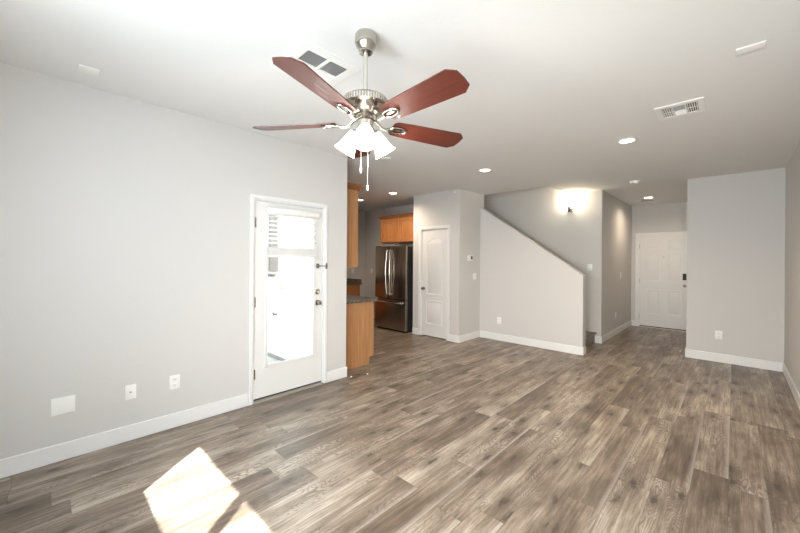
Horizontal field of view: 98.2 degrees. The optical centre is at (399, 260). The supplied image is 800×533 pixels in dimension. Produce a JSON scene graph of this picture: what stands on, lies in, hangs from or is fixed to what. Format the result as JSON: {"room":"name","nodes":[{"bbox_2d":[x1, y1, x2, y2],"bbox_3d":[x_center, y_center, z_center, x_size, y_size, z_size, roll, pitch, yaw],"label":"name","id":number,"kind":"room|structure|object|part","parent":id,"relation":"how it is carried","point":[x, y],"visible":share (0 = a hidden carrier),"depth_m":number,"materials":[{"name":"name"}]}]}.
{"room":"living room","nodes":[
{"label":"living room","id":0,"kind":"room"},
{"bbox_2d":[0,62,346,458],"bbox_3d":[-1.878,0.074,3.140,0.140,2.724,3.360,0,0,44],"label":"wall","id":1,"kind":"structure","parent":0,"point":[125,221],"depth_m":2.73,"materials":[{"name":"grey paint"}]},
{"bbox_2d":[51,395,74,416],"bbox_3d":[-2.413,1.040,2.485,0.007,0.122,0.124,0,0,44],"label":"blank wall plate","id":2,"kind":"object","parent":1,"relation":"attached to","point":[62,405],"visible":1,"depth_m":2.48,"materials":[{"name":"white plastic"}]},
{"bbox_2d":[125,384,135,399],"bbox_3d":[-2.143,1.049,2.759,0.016,0.115,0.072,0,0,44],"label":"cable plate","id":3,"kind":"object","parent":1,"relation":"attached to","point":[130,390],"visible":1,"depth_m":2.76,"materials":[{"name":"white plastic"}]},
{"bbox_2d":[0,367,346,478],"bbox_3d":[-1.786,1.374,3.135,0.014,0.124,3.254,0,0,44],"label":"baseboard","id":4,"kind":"structure","parent":1,"relation":"attached to","point":[20,463],"depth_m":2.70,"materials":[{"name":"paint"}]},
{"bbox_2d":[169,374,179,389],"bbox_3d":[-1.935,1.046,2.980,0.008,0.120,0.078,0,0,44],"label":"wall outlet","id":5,"kind":"object","parent":1,"relation":"attached to","point":[174,380],"visible":1,"depth_m":2.98,"materials":[{"name":"white plastic"}]},
{"bbox_2d":[249,194,327,405],"bbox_3d":[-1.222,0.391,3.804,0.146,2.097,0.906,0,0,44],"label":"door frame","id":6,"kind":"structure","parent":1,"relation":"attached to","point":[253,197],"depth_m":3.62,"materials":[{"name":"paint"}]},
{"bbox_2d":[253,200,326,400],"bbox_3d":[-1.176,0.409,3.783,0.114,2.024,0.856,0,0,44],"label":"door","id":7,"kind":"structure","parent":1,"relation":"in","point":[275,378],"depth_m":3.64,"materials":[{"name":"white paint"}]},
{"bbox_2d":[266,207,319,257],"bbox_3d":[-1.144,-0.291,3.765,0.058,0.516,0.625,0,0,44],"label":"window blind","id":8,"kind":"object","parent":7,"relation":"attached to","point":[271,251],"visible":1,"depth_m":3.72,"materials":[{"name":"white plastic"}]},
{"bbox_3d":[-1.154,-0.044,3.755,0.052,0.022,0.582,0,0,44],"label":"rail","id":9,"kind":"part","parent":8,"relation":"part of","materials":[{"name":"white plastic"}]},
{"bbox_2d":[347,210,364,296],"bbox_3d":[-2.078,0.072,7.972,0.150,2.724,3.325,0,0,44],"label":"wall","id":10,"kind":"structure","parent":0,"point":[358,273],"depth_m":8.96,"materials":[{"name":"grey paint"}]},
{"bbox_2d":[347,278,361,282],"bbox_3d":[-1.083,0.478,6.526,3.288,0.102,2.619,0,0,44],"label":"countertop","id":11,"kind":"structure","parent":10,"relation":"attached to","point":[348,279],"depth_m":8.32,"materials":[{"name":"stone"}]},
{"bbox_2d":[347,182,363,266],"bbox_3d":[-0.916,-0.461,4.823,0.805,1.103,0.387,0,0,44],"label":"upper cabinet","id":12,"kind":"object","parent":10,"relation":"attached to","point":[352,189],"visible":0.13,"depth_m":4.60,"materials":[{"name":"brown wood"}]},
{"bbox_3d":[-0.912,-0.977,4.823,0.805,0.070,0.387,0,0,44],"label":"crown moulding","id":13,"kind":"part","parent":12,"relation":"part of","materials":[{"name":"brown wood"}]},
{"bbox_2d":[0,318,799,532],"bbox_3d":[0.703,1.515,5.420,7.710,0.120,10.240,0,0,44],"label":"floor","id":14,"kind":"structure","parent":0,"point":[632,433],"depth_m":2.57,"materials":[{"name":"brown wood"}]},
{"bbox_2d":[253,382,322,403],"bbox_3d":[-1.230,1.431,3.804,0.148,0.018,0.805,0,0,44],"label":"threshold","id":15,"kind":"object","parent":14,"relation":"on","point":[318,383],"visible":0.43,"depth_m":3.73,"materials":[{"name":"metal"}]},
{"bbox_2d":[346,285,359,295],"bbox_3d":[-1.306,1.002,8.204,0.645,0.872,0.460,0,0,44],"label":"base cabinet","id":16,"kind":"object","parent":14,"relation":"on","point":[350,289],"visible":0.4,"depth_m":8.02,"materials":[{"name":"orange wood"}]},
{"bbox_3d":[-1.100,1.032,8.006,0.021,0.560,0.430,0,0,44],"label":"door","id":17,"kind":"part","parent":16,"relation":"part of","materials":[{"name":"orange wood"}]},
{"bbox_2d":[346,301,373,369],"bbox_3d":[-0.846,1.006,4.940,0.760,0.872,0.669,0,0,44],"label":"base cabinet","id":18,"kind":"object","parent":14,"relation":"on","point":[359,316],"visible":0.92,"depth_m":4.70,"materials":[{"name":"brown wood"}]},
{"bbox_2d":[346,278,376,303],"bbox_3d":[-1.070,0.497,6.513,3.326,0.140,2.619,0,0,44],"label":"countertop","id":19,"kind":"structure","parent":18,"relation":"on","point":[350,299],"depth_m":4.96,"materials":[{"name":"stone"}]},
{"bbox_2d":[375,245,412,332],"bbox_3d":[0.033,0.572,7.407,0.890,1.748,0.877,0,0,44],"label":"refrigerator","id":20,"kind":"object","parent":14,"relation":"on","point":[393,264],"visible":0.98,"depth_m":7.04,"materials":[{"name":"silver metal"}]},
{"bbox_3d":[-0.354,0.247,7.325,0.443,1.070,0.078,0,0,44],"label":"door","id":21,"kind":"part","parent":20,"relation":"part of","materials":[{"name":"silver metal"}]},
{"bbox_3d":[-0.273,0.251,7.146,0.083,0.928,0.038,0,0,-24],"label":"handle","id":22,"kind":"part","parent":20,"relation":"part of","materials":[{"name":"metal"}]},
{"bbox_3d":[-0.246,0.858,7.119,0.691,0.028,0.072,0,0,44],"label":"handle","id":23,"kind":"part","parent":20,"relation":"part of","materials":[{"name":"metal"}]},
{"bbox_3d":[-0.213,0.251,7.088,0.038,0.928,0.083,0,0,22],"label":"handle","id":24,"kind":"part","parent":20,"relation":"part of","materials":[{"name":"metal"}]},
{"bbox_3d":[-0.199,1.101,7.170,0.890,0.605,0.078,0,0,44],"label":"freezer drawer","id":25,"kind":"part","parent":20,"relation":"part of","materials":[{"name":"silver metal"}]},
{"bbox_3d":[-0.032,0.250,7.015,0.443,1.070,0.078,0,0,44],"label":"door","id":26,"kind":"part","parent":20,"relation":"part of","materials":[{"name":"silver metal"}]},
{"bbox_2d":[585,331,596,346],"bbox_3d":[1.911,0.248,7.102,3.576,2.430,0.950,0,0,44],"label":"staircase","id":27,"kind":"structure","parent":14,"relation":"on","point":[589,336],"depth_m":6.03,"materials":[{"name":"brown wood"}]},
{"bbox_2d":[639,326,685,331],"bbox_3d":[5.747,1.487,7.553,0.899,0.010,0.130,0,0,44],"label":"threshold","id":28,"kind":"object","parent":14,"relation":"on","point":[639,326],"visible":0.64,"depth_m":7.54,"materials":[{"name":"metal"}]},
{"bbox_2d":[0,0,799,210],"bbox_3d":[0.724,-1.394,5.420,7.710,0.250,10.240,0,0,44],"label":"ceiling","id":29,"kind":"structure","parent":0,"point":[551,94],"depth_m":2.35,"materials":[{"name":"white paint"}]},
{"bbox_2d":[78,64,99,75],"bbox_3d":[-2.107,-1.285,2.347,0.105,0.010,0.105,0,0,44],"label":"ceiling plate","id":30,"kind":"object","parent":29,"relation":"attached to","point":[82,68],"visible":1,"depth_m":2.34,"materials":[{"name":"white plastic"}]},
{"bbox_2d":[272,40,359,85],"bbox_3d":[-0.555,-1.273,2.304,0.410,0.010,0.410,0,0,44],"label":"ceiling vent","id":31,"kind":"object","parent":29,"relation":"in","point":[328,66],"visible":0.62,"depth_m":2.24,"materials":[{"name":"metal"}]},
{"bbox_2d":[252,28,469,189],"bbox_3d":[-0.149,-0.835,1.984,1.213,0.881,1.276,0,0,-29],"label":"ceiling fan","id":32,"kind":"object","parent":29,"relation":"hanging from","point":[366,107],"visible":1,"depth_m":1.85,"materials":[{"name":"brown wood"}]},
{"bbox_3d":[-0.604,-0.778,2.017,0.494,0.006,0.166,0,13,8],"label":"blade","id":33,"kind":"part","parent":32,"relation":"part of","materials":[{"name":"brown wood"}]},
{"bbox_3d":[-0.366,-0.789,1.585,0.166,0.006,0.494,15,4,24],"label":"blade","id":34,"kind":"part","parent":32,"relation":"part of","materials":[{"name":"brown wood"}]},
{"bbox_3d":[-0.310,-0.670,2.004,0.147,0.158,0.129,0,0,44],"label":"lamp shade","id":35,"kind":"part","parent":32,"relation":"part of","materials":[{"name":"white glass"}]},
{"bbox_3d":[-0.268,-0.776,2.366,0.166,0.006,0.494,-13,2,-10],"label":"blade","id":36,"kind":"part","parent":32,"relation":"part of","materials":[{"name":"brown wood"}]},
{"bbox_3d":[-0.188,-0.692,1.865,0.059,0.076,0.055,0,0,44],"label":"bulb","id":37,"kind":"part","parent":32,"relation":"part of","materials":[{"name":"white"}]},
{"bbox_3d":[-0.186,-0.669,1.834,0.139,0.158,0.134,0,0,44],"label":"lamp shade","id":38,"kind":"part","parent":32,"relation":"part of","materials":[{"name":"white glass"}]},
{"bbox_3d":[-0.099,-0.668,2.026,0.131,0.158,0.149,0,0,44],"label":"lamp shade","id":39,"kind":"part","parent":32,"relation":"part of","materials":[{"name":"white glass"}]},
{"bbox_3d":[0.101,-0.787,1.675,0.494,0.006,0.166,-2,-15,44],"label":"blade","id":40,"kind":"part","parent":32,"relation":"part of","materials":[{"name":"brown wood"}]},
{"bbox_3d":[0.167,-0.775,2.154,0.494,0.006,0.166,0,-13,-28],"label":"blade","id":41,"kind":"part","parent":32,"relation":"part of","materials":[{"name":"brown wood"}]},
{"bbox_2d":[478,168,491,171],"bbox_3d":[1.191,-1.261,4.858,0.184,0.008,0.184,0,0,44],"label":"recessed light","id":42,"kind":"object","parent":29,"relation":"in","point":[483,169],"visible":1,"depth_m":4.86,"materials":[{"name":"white"}]},
{"bbox_2d":[617,137,636,143],"bbox_3d":[2.380,-1.252,3.636,0.184,0.008,0.184,0,0,44],"label":"recessed light","id":43,"kind":"object","parent":29,"relation":"in","point":[632,139],"visible":1,"depth_m":3.63,"materials":[{"name":"white plastic"}]},
{"bbox_2d":[630,180,639,183],"bbox_3d":[3.693,-1.225,5.449,0.140,0.043,0.140,0,0,44],"label":"smoke detector","id":44,"kind":"object","parent":29,"relation":"attached to","point":[633,181],"visible":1,"depth_m":5.41,"materials":[{"name":"white plastic"}]},
{"bbox_2d":[654,97,705,120],"bbox_3d":[2.329,-1.252,2.882,0.310,0.010,0.320,0,0,44],"label":"ceiling vent","id":45,"kind":"object","parent":29,"relation":"in","point":[697,105],"visible":1,"depth_m":2.87,"materials":[{"name":"metal"}]},
{"bbox_2d":[736,40,765,56],"bbox_3d":[2.080,-1.253,2.057,0.125,0.010,0.100,0,0,44],"label":"ceiling plate","id":46,"kind":"object","parent":29,"relation":"attached to","point":[761,45],"visible":1,"depth_m":2.05,"materials":[{"name":"white plastic"}]},
{"bbox_2d":[413,189,463,335],"bbox_3d":[0.693,0.093,6.539,1.090,2.724,0.116,0,0,44],"label":"wall","id":47,"kind":"structure","parent":0,"point":[444,207],"depth_m":6.25,"materials":[{"name":"grey paint"}]},
{"bbox_2d":[421,229,446,338],"bbox_3d":[0.635,0.431,6.511,0.603,2.011,0.099,0,0,44],"label":"door","id":48,"kind":"structure","parent":47,"relation":"in","point":[434,242],"depth_m":6.51,"materials":[{"name":"white paint"}]},
{"bbox_2d":[418,225,449,340],"bbox_3d":[0.665,0.403,6.548,0.740,2.102,0.126,0,0,44],"label":"door frame","id":49,"kind":"structure","parent":47,"relation":"attached to","point":[437,227],"depth_m":6.57,"materials":[{"name":"paint"}]},
{"bbox_2d":[462,190,483,334],"bbox_3d":[1.335,0.098,6.498,0.110,2.724,0.715,0,0,44],"label":"wall","id":50,"kind":"structure","parent":0,"point":[472,202],"depth_m":6.41,"materials":[{"name":"grey paint"}]},
{"bbox_2d":[467,255,472,260],"bbox_3d":[1.286,-0.043,6.349,0.024,0.100,0.160,0,0,44],"label":"thermostat","id":51,"kind":"object","parent":50,"relation":"attached to","point":[469,257],"visible":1,"depth_m":6.33,"materials":[{"name":"white plastic"}]},
{"bbox_2d":[364,204,585,346],"bbox_3d":[1.323,-1.240,7.585,5.272,5.400,1.090,0,0,44],"label":"wall","id":52,"kind":"structure","parent":0,"point":[535,293],"depth_m":6.08,"materials":[{"name":"grey paint"}]},
{"bbox_2d":[378,213,413,243],"bbox_3d":[0.142,-0.675,7.592,1.167,0.588,0.628,0,0,44],"label":"upper cabinet","id":53,"kind":"object","parent":52,"relation":"attached to","point":[395,229],"visible":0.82,"depth_m":7.40,"materials":[{"name":"orange wood"}]},
{"bbox_3d":[-0.229,-0.644,7.567,0.537,0.485,0.021,0,0,44],"label":"door","id":54,"kind":"part","parent":53,"relation":"part of","materials":[{"name":"orange wood"}]},
{"bbox_3d":[0.144,-0.939,7.592,1.167,0.060,0.628,0,0,44],"label":"crown moulding","id":55,"kind":"part","parent":53,"relation":"part of","materials":[{"name":"brown wood"}]},
{"bbox_3d":[0.166,-0.641,7.188,0.538,0.485,0.021,0,0,44],"label":"door","id":56,"kind":"part","parent":53,"relation":"part of","materials":[{"name":"orange wood"}]},
{"bbox_2d":[412,327,585,355],"bbox_3d":[1.584,1.399,6.158,2.916,0.124,0.845,0,0,44],"label":"baseboard","id":57,"kind":"structure","parent":52,"relation":"attached to","point":[495,336],"depth_m":6.07,"materials":[{"name":"paint"}]},
{"bbox_2d":[484,186,603,335],"bbox_3d":[1.972,-1.235,7.799,4.610,5.400,0.120,0,0,44],"label":"wall","id":58,"kind":"structure","parent":0,"point":[541,214],"depth_m":6.55,"materials":[{"name":"grey paint"}]},
{"bbox_2d":[565,199,572,211],"bbox_3d":[3.157,-1.021,6.465,0.132,0.220,0.155,0,0,44],"label":"wall sconce","id":59,"kind":"object","parent":58,"relation":"attached to","point":[568,201],"visible":1,"depth_m":6.43,"materials":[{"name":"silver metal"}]},
{"bbox_3d":[3.149,-1.069,6.457,0.132,0.125,0.132,0,0,44],"label":"lamp shade","id":60,"kind":"part","parent":59,"relation":"part of","materials":[{"name":"white glass"}]},
{"bbox_2d":[587,264,591,270],"bbox_3d":[3.440,0.130,6.285,0.078,0.120,0.010,0,0,44],"label":"light switch","id":61,"kind":"object","parent":58,"relation":"attached to","point":[589,266],"visible":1,"depth_m":6.29,"materials":[{"name":"white plastic"}]},
{"bbox_2d":[603,191,631,334],"bbox_3d":[4.439,0.121,7.136,0.120,2.724,2.360,0,0,44],"label":"wall","id":62,"kind":"structure","parent":0,"point":[617,214],"depth_m":6.94,"materials":[{"name":"grey paint"}]},
{"bbox_2d":[595,320,634,343],"bbox_3d":[4.417,1.420,7.055,2.498,0.124,0.124,0,0,-44],"label":"baseboard","id":63,"kind":"structure","parent":62,"relation":"attached to","point":[598,339],"depth_m":6.74,"materials":[{"name":"paint"}]},
{"bbox_2d":[631,202,686,319],"bbox_3d":[5.764,0.131,7.582,1.410,2.724,0.120,0,0,44],"label":"wall","id":64,"kind":"structure","parent":0,"point":[668,217],"depth_m":7.66,"materials":[{"name":"grey paint"}]},
{"bbox_2d":[635,231,686,325],"bbox_3d":[5.763,0.442,7.562,1.036,2.100,0.126,0,0,44],"label":"door frame","id":65,"kind":"structure","parent":64,"relation":"attached to","point":[638,235],"depth_m":7.85,"materials":[{"name":"paint"}]},
{"bbox_2d":[639,235,686,330],"bbox_3d":[5.732,0.471,7.537,0.907,2.019,0.108,0,0,44],"label":"door","id":66,"kind":"structure","parent":64,"relation":"in","point":[663,259],"depth_m":7.55,"materials":[{"name":"white paint"}]},
{"bbox_2d":[686,168,785,362],"bbox_3d":[4.845,0.124,4.968,1.130,2.724,0.120,0,0,44],"label":"wall","id":67,"kind":"structure","parent":0,"point":[736,222],"depth_m":4.93,"materials":[{"name":"grey paint"}]},
{"bbox_2d":[715,330,721,338],"bbox_3d":[4.650,1.089,5.059,0.078,0.120,0.008,0,0,44],"label":"wall outlet","id":68,"kind":"object","parent":67,"relation":"attached to","point":[718,334],"visible":1,"depth_m":5.06,"materials":[{"name":"white plastic"}]},
{"bbox_2d":[784,142,799,393],"bbox_3d":[2.532,0.107,1.837,0.120,2.724,7.600,0,0,44],"label":"wall","id":69,"kind":"structure","parent":0,"point":[792,183],"depth_m":3.99,"materials":[{"name":"grey paint"}]},
{"bbox_2d":[685,348,799,408],"bbox_3d":[3.025,1.410,3.185,1.024,0.124,10.000,0,0,44],"label":"baseboard","id":70,"kind":"structure","parent":69,"relation":"attached to","point":[729,359],"depth_m":4.84,"materials":[{"name":"paint"}]},
{"label":"outside","id":71,"kind":"structure","parent":0,"visible":0},
{"bbox_2d":[267,355,280,363],"bbox_3d":[-7.206,1.511,3.775,8.398,0.170,9.460,0,0,44],"label":"patio","id":72,"kind":"structure","parent":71,"point":[270,359],"depth_m":5.08,"materials":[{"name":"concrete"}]},
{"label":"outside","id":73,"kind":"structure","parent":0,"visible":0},
{"bbox_2d":[268,216,311,359],"bbox_3d":[-2.821,-0.181,6.154,5.398,3.180,0.043,0,0,44],"label":"wall","id":74,"kind":"structure","parent":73,"point":[289,331],"depth_m":4.88,"materials":[{"name":"white paint"}]},
{"bbox_2d":[268,215,278,271],"bbox_3d":[-2.003,-0.300,5.242,0.440,0.930,0.136,0,0,44],"label":"meter box","id":75,"kind":"object","parent":74,"relation":"attached to","point":[272,261],"visible":0.25,"depth_m":5.08,"materials":[{"name":"paint"}]},
{"bbox_2d":[268,274,282,289],"bbox_3d":[-1.923,0.318,5.221,0.604,0.207,0.050,0,0,44],"label":"pipe","id":76,"kind":"object","parent":74,"relation":"attached to","point":[271,276],"visible":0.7,"depth_m":5.03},
{"bbox_2d":[268,352,286,360],"bbox_3d":[-2.839,1.429,6.153,5.390,0.040,0.052,0,0,44],"label":"trim","id":77,"kind":"structure","parent":74,"relation":"attached to","point":[269,353],"depth_m":5.15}
]}

